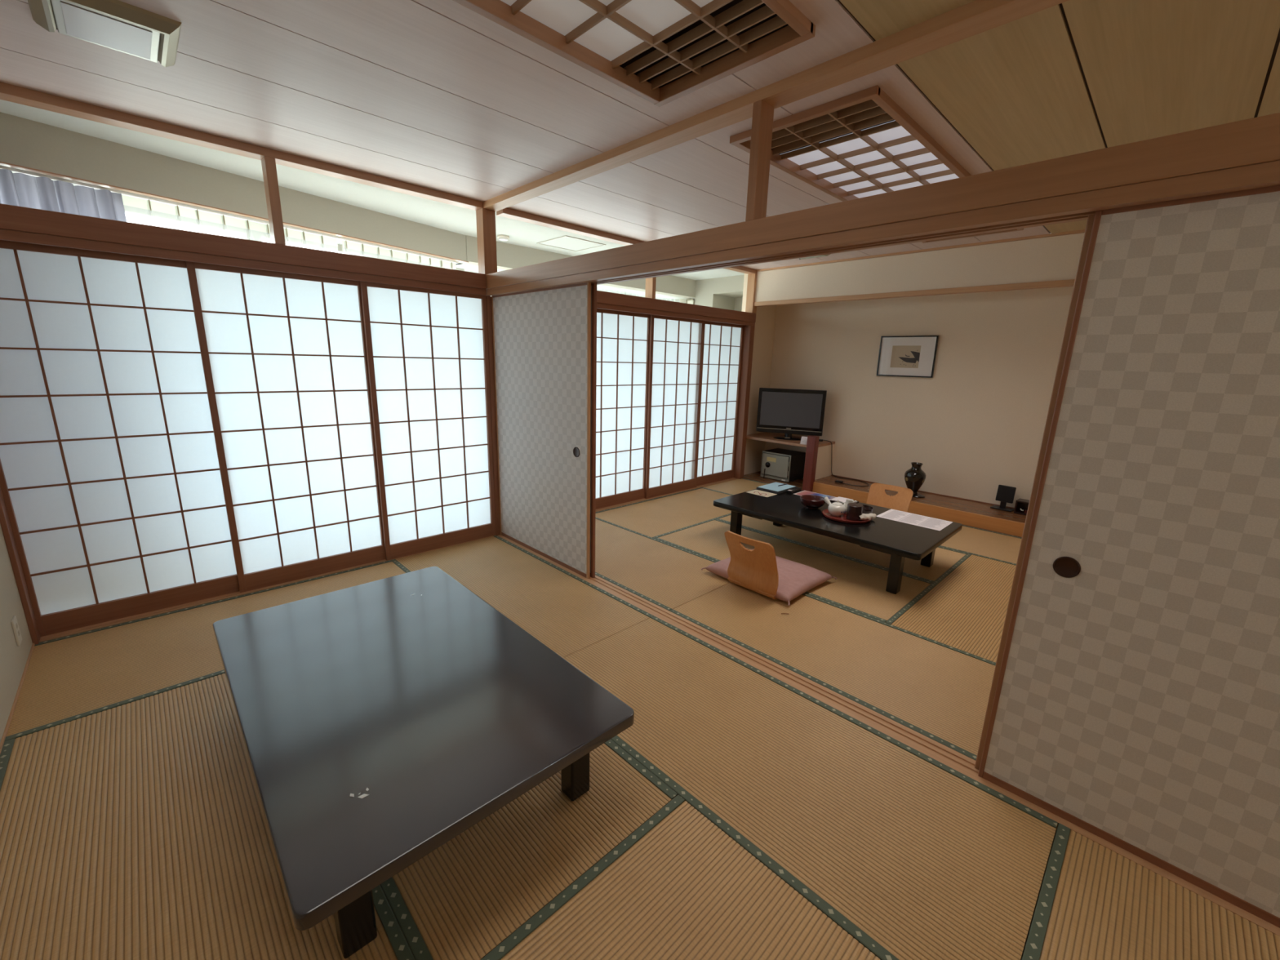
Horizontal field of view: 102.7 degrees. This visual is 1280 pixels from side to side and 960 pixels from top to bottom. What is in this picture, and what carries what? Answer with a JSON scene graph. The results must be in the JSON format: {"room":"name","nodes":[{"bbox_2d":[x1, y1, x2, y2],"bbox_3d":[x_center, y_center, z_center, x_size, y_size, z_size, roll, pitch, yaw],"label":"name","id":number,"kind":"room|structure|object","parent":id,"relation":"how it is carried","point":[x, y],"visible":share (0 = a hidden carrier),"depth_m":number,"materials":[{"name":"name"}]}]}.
{"room":"japanese tatami room","nodes":[
{"label":"japanese tatami room","id":0,"kind":"room"},
{"bbox_2d":[0,524,32,742],"bbox_3d":[-1.075,0.112,0.275,0.142,2.526,5.615,-11,18,-43],"label":"wall","id":1,"kind":"structure","parent":0,"point":[13,658],"depth_m":2.18,"materials":[{"name":"grey paint"}]},
{"bbox_2d":[10,615,22,646],"bbox_3d":[-2.728,0.660,2.241,0.010,0.120,0.072,-11,18,-43],"label":"wall outlet","id":2,"kind":"object","parent":1,"relation":"attached to","point":[14,622],"visible":1,"depth_m":2.23,"materials":[{"name":"beige plastic"}]},
{"bbox_2d":[0,643,35,754],"bbox_3d":[-1.041,1.274,0.586,0.006,0.012,5.380,-11,18,-43],"label":"strip","id":3,"kind":"object","parent":1,"relation":"attached to","point":[15,700],"visible":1,"depth_m":2.06,"materials":[{"name":"brown wood"}]},
{"bbox_2d":[0,203,486,288],"bbox_3d":[-2.015,-1.261,2.876,2.435,0.100,0.113,-11,18,-43],"label":"beam","id":4,"kind":"structure","parent":1,"relation":"attached to","point":[15,218],"depth_m":2.63,"materials":[{"name":"red wood"}]},
{"bbox_2d":[0,229,486,295],"bbox_3d":[-2.028,-1.195,2.904,2.435,0.041,0.130,-11,18,-43],"label":"track","id":5,"kind":"object","parent":4,"relation":"attached to","point":[6,235],"visible":0.89,"depth_m":2.64,"materials":[{"name":"red wood"}]},
{"bbox_2d":[261,155,285,244],"bbox_3d":[-2.008,-1.517,2.806,0.048,0.430,0.098,-11,18,-43],"label":"post","id":6,"kind":"object","parent":4,"relation":"on","point":[269,175],"visible":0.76,"depth_m":2.77,"materials":[{"name":"brown wood"}]},
{"bbox_2d":[12,171,686,299],"bbox_3d":[-1.613,-1.970,4.476,6.585,0.064,1.237,-11,18,-43],"label":"ceiling","id":7,"kind":"structure","parent":0,"point":[461,265],"depth_m":4.79,"materials":[{"name":"white paint"}]},
{"bbox_2d":[464,266,679,302],"bbox_3d":[-0.588,-1.299,6.090,3.060,1.900,0.036,-11,18,-43],"label":"lace curtain","id":8,"kind":"object","parent":7,"relation":"hanging from","point":[468,269],"visible":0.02,"depth_m":6.21,"materials":[{"name":"white fabric"}]},
{"bbox_2d":[0,99,744,279],"bbox_3d":[-1.300,-2.178,4.489,7.600,0.050,1.500,-11,18,-43],"label":"ceiling","id":9,"kind":"structure","parent":0,"point":[451,218],"depth_m":3.37,"materials":[{"name":"white paint"}]},
{"bbox_2d":[0,111,468,262],"bbox_3d":[-2.510,-1.778,3.217,0.140,0.215,3.410,10,15,31],"label":"wall","id":10,"kind":"structure","parent":9,"relation":"attached to","point":[24,142],"depth_m":2.96,"materials":[{"name":"beige paint"}]},
{"bbox_2d":[0,165,458,263],"bbox_3d":[-2.536,-1.672,3.263,0.016,0.014,3.320,10,15,31],"label":"rail","id":11,"kind":"object","parent":10,"relation":"attached to","point":[14,170],"visible":1,"depth_m":3.07,"materials":[{"name":"white paint"}]},
{"bbox_2d":[0,168,126,222],"bbox_3d":[-3.154,-0.509,2.545,0.120,1.950,1.124,10,15,31],"label":"curtain","id":12,"kind":"object","parent":11,"relation":"hanging from","point":[20,189],"visible":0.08,"depth_m":2.60,"materials":[{"name":"grey fabric"}]},
{"bbox_2d":[121,195,337,252],"bbox_3d":[-2.570,-0.751,3.498,0.022,1.896,1.185,10,15,31],"label":"lace curtain","id":13,"kind":"object","parent":11,"relation":"hanging from","point":[137,211],"visible":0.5,"depth_m":3.15,"materials":[{"name":"beige fabric"}]},
{"bbox_2d":[342,240,456,270],"bbox_3d":[-1.961,-0.954,4.437,0.022,1.896,1.020,10,15,31],"label":"lace curtain","id":14,"kind":"object","parent":11,"relation":"hanging from","point":[348,247],"visible":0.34,"depth_m":4.12,"materials":[{"name":"beige fabric"}]},
{"bbox_2d":[0,161,468,262],"bbox_3d":[-2.477,-1.664,3.220,0.046,0.007,3.410,10,15,31],"label":"strip","id":15,"kind":"object","parent":10,"relation":"attached to","point":[2,163],"visible":1,"depth_m":2.99,"materials":[{"name":"beige wood"}]},
{"bbox_2d":[497,234,509,241],"bbox_3d":[-1.211,-2.142,4.537,0.104,0.037,0.104,-11,18,-43],"label":"smoke detector","id":16,"kind":"object","parent":9,"relation":"attached to","point":[502,237],"visible":1,"depth_m":4.51,"materials":[{"name":"beige plastic"}]},
{"bbox_2d":[536,235,605,251],"bbox_3d":[-0.640,-2.195,4.762,0.458,0.006,0.458,-11,18,-43],"label":"ceiling light","id":17,"kind":"object","parent":9,"relation":"attached to","point":[567,242],"visible":1,"depth_m":4.75,"materials":[{"name":"white paint"}]},
{"bbox_2d":[462,235,696,297],"bbox_3d":[-0.454,-2.299,5.692,3.170,0.215,0.138,-11,18,-43],"label":"wall","id":18,"kind":"structure","parent":9,"relation":"attached to","point":[509,256],"depth_m":5.09,"materials":[{"name":"beige paint"}]},
{"bbox_2d":[0,471,1279,959],"bbox_3d":[1.339,0.890,2.774,6.800,0.132,5.655,-11,18,-43],"label":"floor","id":19,"kind":"structure","parent":0,"point":[740,814],"depth_m":1.65,"materials":[{"name":"brown"}]},
{"bbox_2d":[213,566,634,958],"bbox_3d":[-0.875,0.812,1.879,0.914,0.331,1.544,-11,18,-43],"label":"table","id":20,"kind":"object","parent":19,"relation":"on","point":[380,722],"visible":1,"depth_m":1.54,"materials":[{"name":"black paint"}]},
{"bbox_2d":[733,325,755,479],"bbox_3d":[1.253,-0.922,6.252,0.084,1.838,0.130,-11,18,-43],"label":"post","id":21,"kind":"object","parent":19,"relation":"on","point":[748,331],"visible":0.83,"depth_m":6.20,"materials":[{"name":"red wood"}]},
{"bbox_2d":[701,549,836,605],"bbox_3d":[0.863,0.611,3.443,0.592,0.080,0.685,-11,18,-42],"label":"floor cushion","id":22,"kind":"object","parent":19,"relation":"on","point":[795,579],"visible":0.5,"depth_m":3.32,"materials":[{"name":"pink fabric"}]},
{"bbox_2d":[724,530,778,599],"bbox_3d":[0.822,0.497,3.283,0.545,0.392,0.366,-11,18,-42],"label":"chair","id":23,"kind":"object","parent":22,"relation":"on","point":[755,570],"visible":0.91,"depth_m":3.13,"materials":[{"name":"brown wood"}]},
{"bbox_2d":[760,448,805,482],"bbox_3d":[1.784,-0.189,6.426,0.394,0.336,0.400,-11,18,-43],"label":"safe","id":24,"kind":"object","parent":19,"relation":"on","point":[778,464],"visible":1,"depth_m":6.31,"materials":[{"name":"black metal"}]},
{"bbox_2d":[802,435,819,492],"bbox_3d":[1.923,-0.177,5.771,0.090,0.640,0.096,-11,18,-43],"label":"post","id":25,"kind":"object","parent":19,"relation":"on","point":[812,444],"visible":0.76,"depth_m":5.73,"materials":[{"name":"brown wood"}]},
{"bbox_2d":[713,488,962,594],"bbox_3d":[1.439,0.400,3.914,0.914,0.330,1.544,-11,18,-43],"label":"table","id":26,"kind":"object","parent":19,"relation":"on","point":[901,540],"visible":0.74,"depth_m":3.55,"materials":[{"name":"black paint"}]},
{"bbox_2d":[746,489,777,497],"bbox_3d":[1.036,0.113,4.369,0.156,0.001,0.214,-11,18,-43],"label":"card","id":27,"kind":"object","parent":26,"relation":"on","point":[757,492],"visible":1,"depth_m":4.36,"materials":[{"name":"beige paper"}]},
{"bbox_2d":[755,486,797,493],"bbox_3d":[1.215,0.069,4.544,0.322,0.016,0.224,-11,18,-43],"label":"folder","id":28,"kind":"object","parent":26,"relation":"on","point":[757,488],"visible":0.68,"depth_m":4.43,"materials":[{"name":"black plastic"}]},
{"bbox_2d":[757,482,795,491],"bbox_3d":[1.214,0.060,4.543,0.298,0.004,0.203,-11,18,-43],"label":"notepad","id":29,"kind":"object","parent":28,"relation":"on","point":[775,486],"visible":1,"depth_m":4.53,"materials":[{"name":"blue paper"}]},
{"bbox_2d":[786,486,800,493],"bbox_3d":[1.343,0.087,4.470,0.048,0.022,0.190,13,17,41],"label":"remote control","id":30,"kind":"object","parent":26,"relation":"on","point":[794,489],"visible":1,"depth_m":4.44,"materials":[{"name":"black plastic"}]},
{"bbox_2d":[800,494,825,509],"bbox_3d":[1.337,0.175,3.969,0.190,0.076,0.190,-11,18,-43],"label":"wooden bowl","id":31,"kind":"object","parent":26,"relation":"on","point":[810,501],"visible":0.97,"depth_m":3.93,"materials":[{"name":"red paint"}]},
{"bbox_2d":[794,490,836,500],"bbox_3d":[1.483,0.133,4.335,0.196,0.001,0.298,-11,18,-43],"label":"leaflet","id":32,"kind":"object","parent":26,"relation":"on","point":[803,492],"visible":0.57,"depth_m":4.37,"materials":[{"name":"white paper"}]},
{"bbox_2d":[830,496,859,503],"bbox_3d":[1.668,0.169,4.172,0.175,0.014,0.163,14,18,42],"label":"paper","id":33,"kind":"object","parent":26,"relation":"on","point":[841,500],"visible":0.53,"depth_m":4.17,"materials":[{"name":"white paper"}]},
{"bbox_2d":[822,508,871,524],"bbox_3d":[1.510,0.262,3.740,0.340,0.021,0.340,-11,18,-43],"label":"tray","id":34,"kind":"object","parent":26,"relation":"on","point":[826,513],"visible":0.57,"depth_m":3.66,"materials":[{"name":"red paint"}]},
{"bbox_2d":[823,496,845,516],"bbox_3d":[1.429,0.198,3.770,0.172,0.115,0.138,9,15,28],"label":"teapot","id":35,"kind":"object","parent":34,"relation":"on","point":[837,508],"visible":1,"depth_m":3.72,"materials":[{"name":"white ceramic"}]},
{"bbox_2d":[841,499,857,514],"bbox_3d":[1.547,0.197,3.792,0.072,0.113,0.099,-1,13,-11],"label":"pitcher","id":36,"kind":"object","parent":34,"relation":"on","point":[847,501],"visible":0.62,"depth_m":3.77,"materials":[{"name":"white ceramic"}]},
{"bbox_2d":[845,502,863,520],"bbox_3d":[1.541,0.228,3.676,0.107,0.105,0.107,-11,18,-43],"label":"caddy","id":37,"kind":"object","parent":34,"relation":"on","point":[855,510],"visible":0.97,"depth_m":3.64,"materials":[{"name":"black paint"}]},
{"bbox_2d":[858,513,876,519],"bbox_3d":[1.622,0.259,3.681,0.170,0.042,0.073,-4,14,-21],"label":"folded towel","id":38,"kind":"object","parent":34,"relation":"on","point":[864,516],"visible":0.86,"depth_m":3.66,"materials":[{"name":"white fabric"}]},
{"bbox_2d":[862,504,873,513],"bbox_3d":[1.634,0.230,3.755,0.134,0.069,0.134,-11,18,-43],"label":"lidded bowl","id":39,"kind":"object","parent":34,"relation":"on","point":[867,509],"visible":0.26,"depth_m":3.70,"materials":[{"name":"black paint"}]},
{"bbox_2d":[876,509,953,530],"bbox_3d":[2.000,0.286,3.737,0.304,0.001,0.430,-11,18,-43],"label":"printed sheet","id":40,"kind":"object","parent":26,"relation":"on","point":[926,522],"visible":1,"depth_m":3.73,"materials":[{"name":"white paper"}]},
{"bbox_2d":[497,534,1279,936],"bbox_3d":[0.761,0.955,2.303,0.108,0.050,5.420,-11,18,-43],"label":"track","id":41,"kind":"object","parent":19,"relation":"on","point":[944,754],"visible":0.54,"depth_m":2.11,"materials":[{"name":"brown wood"}]},
{"bbox_2d":[491,282,591,578],"bbox_3d":[-0.708,-0.356,3.564,0.022,1.861,1.136,-11,18,-43],"label":"door","id":42,"kind":"structure","parent":41,"relation":"on","point":[542,337],"depth_m":3.48,"materials":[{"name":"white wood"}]},
{"bbox_2d":[590,282,596,577],"bbox_3d":[-0.678,-0.359,3.581,0.022,1.861,1.145,-11,18,-43],"label":"door","id":43,"kind":"structure","parent":41,"relation":"on","point":[593,286],"depth_m":3.17,"materials":[{"name":"red wood"}]},
{"bbox_2d":[974,213,1095,769],"bbox_3d":[1.645,0.245,1.255,0.022,1.861,1.150,-11,18,-43],"label":"door","id":44,"kind":"structure","parent":41,"relation":"on","point":[1091,218],"depth_m":1.60,"materials":[{"name":"red wood"}]},
{"bbox_2d":[977,185,1279,928],"bbox_3d":[1.627,0.251,1.226,0.022,1.861,1.131,-11,18,-43],"label":"door","id":45,"kind":"structure","parent":41,"relation":"on","point":[1136,704],"depth_m":1.40,"materials":[{"name":"beige paper"}]},
{"bbox_2d":[866,482,913,511],"bbox_3d":[2.038,0.277,4.366,0.366,0.392,0.545,14,18,42],"label":"chair","id":46,"kind":"object","parent":19,"relation":"on","point":[877,496],"visible":0.33,"depth_m":4.49,"materials":[{"name":"brown wood"}]},
{"bbox_2d":[812,474,1026,537],"bbox_3d":[3.372,0.359,4.771,0.550,0.127,3.600,-11,18,-43],"label":"raised platform","id":47,"kind":"structure","parent":19,"relation":"on","point":[975,513],"depth_m":4.98,"materials":[{"name":"brown wood"}]},
{"bbox_2d":[912,493,924,497],"bbox_3d":[2.846,0.159,5.292,0.132,0.012,0.185,-11,18,-43],"label":"stand","id":48,"kind":"object","parent":47,"relation":"on","point":[918,495],"visible":0.56,"depth_m":5.24,"materials":[{"name":"black plastic"}]},
{"bbox_2d":[904,462,926,495],"bbox_3d":[2.829,-0.012,5.274,0.198,0.328,0.198,-11,18,-43],"label":"vase","id":49,"kind":"object","parent":48,"relation":"on","point":[914,477],"visible":0.81,"depth_m":5.21,"materials":[{"name":"black ceramic"}]},
{"bbox_2d":[990,484,1016,511],"bbox_3d":[3.457,0.168,4.855,0.110,0.224,0.170,-8,16,-36],"label":"mirror","id":50,"kind":"object","parent":47,"relation":"on","point":[1005,494],"visible":0.97,"depth_m":4.85,"materials":[{"name":"black plastic"}]},
{"bbox_2d":[1013,498,1029,515],"bbox_3d":[3.574,0.255,4.720,0.120,0.122,0.170,-10,17,-40],"label":"box","id":51,"kind":"object","parent":47,"relation":"on","point":[1021,505],"visible":0.5,"depth_m":4.75,"materials":[{"name":"black"}]},
{"bbox_2d":[962,524,1022,537],"bbox_3d":[3.181,0.464,4.564,0.008,0.006,3.540,-11,18,-43],"label":"strip","id":52,"kind":"object","parent":19,"relation":"on","point":[962,524],"visible":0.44,"depth_m":4.58,"materials":[{"name":"red wood"}]},
{"bbox_2d":[0,0,1279,270],"bbox_3d":[1.413,-1.668,2.173,6.800,0.250,5.560,-11,18,-43],"label":"ceiling","id":53,"kind":"structure","parent":0,"point":[441,95],"depth_m":2.02,"materials":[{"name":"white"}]},
{"bbox_2d":[27,0,182,66],"bbox_3d":[-1.755,-1.495,1.690,0.350,0.034,0.350,-11,18,-43],"label":"recessed light","id":54,"kind":"object","parent":53,"relation":"in","point":[114,24],"visible":1,"depth_m":1.67,"materials":[{"name":"beige metal"}]},
{"bbox_2d":[0,81,483,210],"bbox_3d":[-1.997,-1.748,2.757,2.435,0.042,0.098,-11,18,-43],"label":"beam","id":55,"kind":"structure","parent":53,"relation":"attached to","point":[8,92],"depth_m":2.56,"materials":[{"name":"wood"}]},
{"bbox_2d":[496,208,756,274],"bbox_3d":[0.163,-2.167,4.805,3.270,0.042,0.098,-11,18,-43],"label":"beam","id":56,"kind":"structure","parent":53,"relation":"attached to","point":[509,213],"depth_m":4.09,"materials":[{"name":"brown wood"}]},
{"bbox_2d":[452,0,815,106],"bbox_3d":[-0.410,-1.427,1.147,2.031,0.209,0.686,-11,18,-43],"label":"ceiling light","id":57,"kind":"object","parent":53,"relation":"attached to","point":[661,52],"visible":0.93,"depth_m":1.70,"materials":[{"name":"brown"}]},
{"bbox_2d":[483,0,1069,211],"bbox_3d":[0.806,-1.433,1.728,0.103,0.042,5.420,-11,18,-43],"label":"beam","id":58,"kind":"structure","parent":53,"relation":"attached to","point":[975,17],"depth_m":1.87,"materials":[{"name":"brown wood"}]},
{"bbox_2d":[797,253,830,259],"bbox_3d":[1.571,-2.141,4.845,0.350,0.034,0.350,-11,18,-43],"label":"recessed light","id":59,"kind":"object","parent":53,"relation":"in","point":[821,255],"visible":0.2,"depth_m":4.92,"materials":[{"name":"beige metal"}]},
{"bbox_2d":[729,84,1023,243],"bbox_3d":[1.635,-1.824,3.086,2.699,0.209,0.686,-11,18,-43],"label":"ceiling light","id":60,"kind":"object","parent":53,"relation":"attached to","point":[862,144],"visible":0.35,"depth_m":2.56,"materials":[{"name":"brown"}]},
{"bbox_2d":[755,229,1084,271],"bbox_3d":[2.888,-1.993,4.323,0.070,0.020,4.500,-11,18,-43],"label":"beam","id":61,"kind":"structure","parent":53,"relation":"attached to","point":[1082,230],"depth_m":4.54,"materials":[{"name":"brown wood"}]},
{"bbox_2d":[677,275,744,307],"bbox_3d":[0.836,-1.382,6.897,0.070,2.480,1.485,-11,18,-43],"label":"wall","id":62,"kind":"structure","parent":0,"point":[707,291],"depth_m":6.54,"materials":[{"name":"beige paint"}]},
{"bbox_2d":[685,299,694,304],"bbox_3d":[0.666,-2.314,6.820,0.018,0.170,0.130,-11,18,-43],"label":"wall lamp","id":63,"kind":"object","parent":62,"relation":"attached to","point":[687,301],"visible":0.41,"depth_m":6.80,"materials":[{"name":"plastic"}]},
{"bbox_2d":[715,292,742,311],"bbox_3d":[1.273,-1.280,6.839,0.450,2.330,0.610,-11,18,-43],"label":"wall","id":64,"kind":"structure","parent":0,"point":[732,301],"depth_m":6.76,"materials":[{"name":"beige paint"}]},
{"bbox_2d":[742,273,776,475],"bbox_3d":[1.440,-1.262,6.462,0.570,2.526,0.115,-11,18,-43],"label":"wall","id":65,"kind":"structure","parent":0,"point":[764,329],"depth_m":6.43,"materials":[{"name":"beige paint"}]},
{"bbox_2d":[596,302,755,326],"bbox_3d":[0.131,-1.614,4.952,3.270,0.041,0.130,-11,18,-43],"label":"track","id":66,"kind":"object","parent":65,"relation":"attached to","point":[604,306],"visible":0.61,"depth_m":5.02,"materials":[{"name":"red wood"}]},
{"bbox_2d":[596,290,755,322],"bbox_3d":[0.145,-1.681,4.924,3.270,0.100,0.113,-11,18,-43],"label":"beam","id":67,"kind":"structure","parent":65,"relation":"attached to","point":[602,297],"depth_m":4.99,"materials":[{"name":"red wood"}]},
{"bbox_2d":[644,276,656,298],"bbox_3d":[0.103,-1.927,4.808,0.044,0.430,0.098,-11,18,-43],"label":"post","id":68,"kind":"object","parent":67,"relation":"on","point":[651,282],"visible":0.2,"depth_m":4.81,"materials":[{"name":"beige wood"}]},
{"bbox_2d":[745,273,756,313],"bbox_3d":[1.302,-2.160,5.945,0.082,0.430,0.098,-11,18,-43],"label":"post","id":69,"kind":"object","parent":67,"relation":"on","point":[752,278],"visible":0.76,"depth_m":5.91,"materials":[{"name":"beige wood"}]},
{"bbox_2d":[764,286,1073,507],"bbox_3d":[3.316,-0.888,5.073,0.130,2.526,4.790,-11,18,-43],"label":"wall","id":70,"kind":"structure","parent":0,"point":[975,427],"depth_m":5.25,"materials":[{"name":"beige paint"}]},
{"bbox_2d":[746,432,835,479],"bbox_3d":[1.795,-0.307,6.297,0.550,0.412,0.953,-11,18,-43],"label":"shelf","id":71,"kind":"object","parent":70,"relation":"attached to","point":[825,449],"visible":0.57,"depth_m":6.04,"materials":[{"name":"beige paint"}]},
{"bbox_2d":[755,387,826,440],"bbox_3d":[1.803,-0.789,6.146,0.770,0.596,0.223,7,14,21],"label":"television","id":72,"kind":"object","parent":71,"relation":"on","point":[788,411],"visible":0.98,"depth_m":6.11,"materials":[{"name":"black plastic"}]},
{"bbox_2d":[800,435,807,444],"bbox_3d":[1.891,-0.450,5.825,0.110,0.085,0.070,11,16,36],"label":"tent card","id":73,"kind":"object","parent":71,"relation":"on","point":[804,439],"visible":0.64,"depth_m":5.82,"materials":[{"name":"white paper"}]},
{"bbox_2d":[822,440,868,486],"bbox_3d":[2.336,-0.203,5.871,0.317,0.431,0.628,-11,18,-43],"label":"power cable","id":74,"kind":"object","parent":71,"relation":"hanging from","point":[836,481],"visible":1,"depth_m":5.87,"materials":[{"name":"black plastic"}]},
{"bbox_2d":[876,335,938,377],"bbox_3d":[2.811,-1.304,5.404,0.034,0.418,0.562,-11,18,-43],"label":"framed picture","id":75,"kind":"object","parent":70,"relation":"attached to","point":[907,356],"visible":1,"depth_m":5.39,"materials":[{"name":"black paper"}]},
{"bbox_2d":[755,232,1084,302],"bbox_3d":[2.888,-1.822,4.367,0.048,0.330,4.500,-11,18,-43],"label":"wall","id":76,"kind":"structure","parent":0,"point":[1055,258],"depth_m":4.59,"materials":[{"name":"beige paint"}]},
{"bbox_2d":[753,279,1075,306],"bbox_3d":[2.878,-1.639,4.405,0.070,0.044,4.500,-11,18,-43],"label":"beam","id":77,"kind":"structure","parent":76,"relation":"attached to","point":[1070,282],"depth_m":4.62,"materials":[{"name":"brown wood"}]},
{"bbox_3d":[-2.847,0.326,3.926,3.402,0.350,0.929,-11,18,-43],"label":"wall","id":78,"kind":"structure","parent":0,"visible":0},
{"bbox_2d":[255,230,365,253],"bbox_3d":[-2.499,-0.886,4.129,0.050,1.936,0.850,10,15,31],"label":"window","id":79,"kind":"structure","parent":78,"relation":"in","point":[340,246],"depth_m":4.04,"materials":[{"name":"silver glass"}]},
{"bbox_3d":[-1.608,0.232,5.307,7.600,0.070,2.085,-11,18,-43],"label":"floor","id":80,"kind":"structure","parent":0,"visible":0},
{"bbox_2d":[39,477,737,642],"bbox_3d":[-0.863,0.394,4.512,5.858,0.054,0.115,-11,18,-43],"label":"track","id":81,"kind":"object","parent":80,"relation":"on","point":[100,625],"visible":0.12,"depth_m":2.94,"materials":[{"name":"brown wood"}]},
{"bbox_2d":[0,485,40,644],"bbox_3d":[-2.924,-0.112,2.297,0.018,1.838,0.120,-11,18,-43],"label":"post","id":82,"kind":"object","parent":81,"relation":"on","point":[5,522],"visible":0.8,"depth_m":2.39,"materials":[{"name":"red wood"}]},
{"bbox_2d":[0,240,239,636],"bbox_3d":[-2.651,-0.189,2.598,0.835,1.862,0.026,-11,18,-43],"label":"door","id":83,"kind":"structure","parent":81,"relation":"on","point":[111,483],"depth_m":2.57,"materials":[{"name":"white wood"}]},
{"bbox_2d":[185,261,385,592],"bbox_3d":[-2.056,-0.295,3.120,0.835,1.862,0.026,-11,18,-43],"label":"door","id":84,"kind":"structure","parent":81,"relation":"on","point":[284,358],"depth_m":3.08,"materials":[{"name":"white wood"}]},
{"bbox_2d":[360,281,495,559],"bbox_3d":[-1.450,-0.404,3.655,0.836,1.862,0.026,-11,18,-43],"label":"door","id":85,"kind":"structure","parent":81,"relation":"on","point":[428,353],"depth_m":3.62,"materials":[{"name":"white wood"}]},
{"bbox_2d":[486,295,500,535],"bbox_3d":[-1.134,-0.463,4.006,0.114,1.838,0.104,-11,18,-43],"label":"post","id":86,"kind":"object","parent":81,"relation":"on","point":[489,304],"visible":0.31,"depth_m":3.93,"materials":[{"name":"red wood"}]},
{"bbox_2d":[595,308,650,509],"bbox_3d":[-0.223,-0.661,4.900,0.836,1.862,0.026,-11,18,-43],"label":"door","id":87,"kind":"structure","parent":81,"relation":"on","point":[623,338],"depth_m":4.94,"materials":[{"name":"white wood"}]},
{"bbox_2d":[644,314,705,498],"bbox_3d":[0.376,-0.768,5.427,0.814,1.862,0.026,-11,18,-43],"label":"door","id":88,"kind":"structure","parent":81,"relation":"on","point":[676,345],"depth_m":5.41,"materials":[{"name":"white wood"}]},
{"bbox_2d":[696,320,744,486],"bbox_3d":[0.893,-0.877,5.958,0.842,1.862,0.026,-11,18,-43],"label":"door","id":89,"kind":"structure","parent":81,"relation":"on","point":[723,342],"depth_m":6.00,"materials":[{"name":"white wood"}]},
{"bbox_3d":[1.752,0.446,-0.834,2.600,2.526,0.140,-11,18,-43],"label":"wall","id":90,"kind":"structure","parent":0,"visible":0},
{"bbox_2d":[485,160,1279,296],"bbox_3d":[0.807,-0.880,1.873,0.135,0.043,5.420,-11,18,-43],"label":"track","id":91,"kind":"object","parent":90,"relation":"attached to","point":[1075,206],"visible":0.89,"depth_m":1.62,"materials":[{"name":"brown wood"}]},
{"bbox_2d":[485,112,1279,288],"bbox_3d":[0.810,-0.949,1.857,0.148,0.098,5.420,-11,18,-43],"label":"beam","id":92,"kind":"structure","parent":91,"relation":"on","point":[1255,140],"depth_m":1.54,"materials":[{"name":"brown wood"}]},
{"bbox_2d":[475,208,497,274],"bbox_3d":[-1.098,-1.694,3.669,0.098,0.430,0.098,-11,18,-43],"label":"post","id":93,"kind":"object","parent":92,"relation":"on","point":[485,218],"visible":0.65,"depth_m":3.63,"materials":[{"name":"brown wood"}]},
{"bbox_2d":[745,99,773,221],"bbox_3d":[0.488,-1.283,2.087,0.090,0.430,0.040,-11,18,-43],"label":"post","id":94,"kind":"object","parent":92,"relation":"on","point":[762,112],"visible":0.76,"depth_m":2.06,"materials":[{"name":"brown wood"}]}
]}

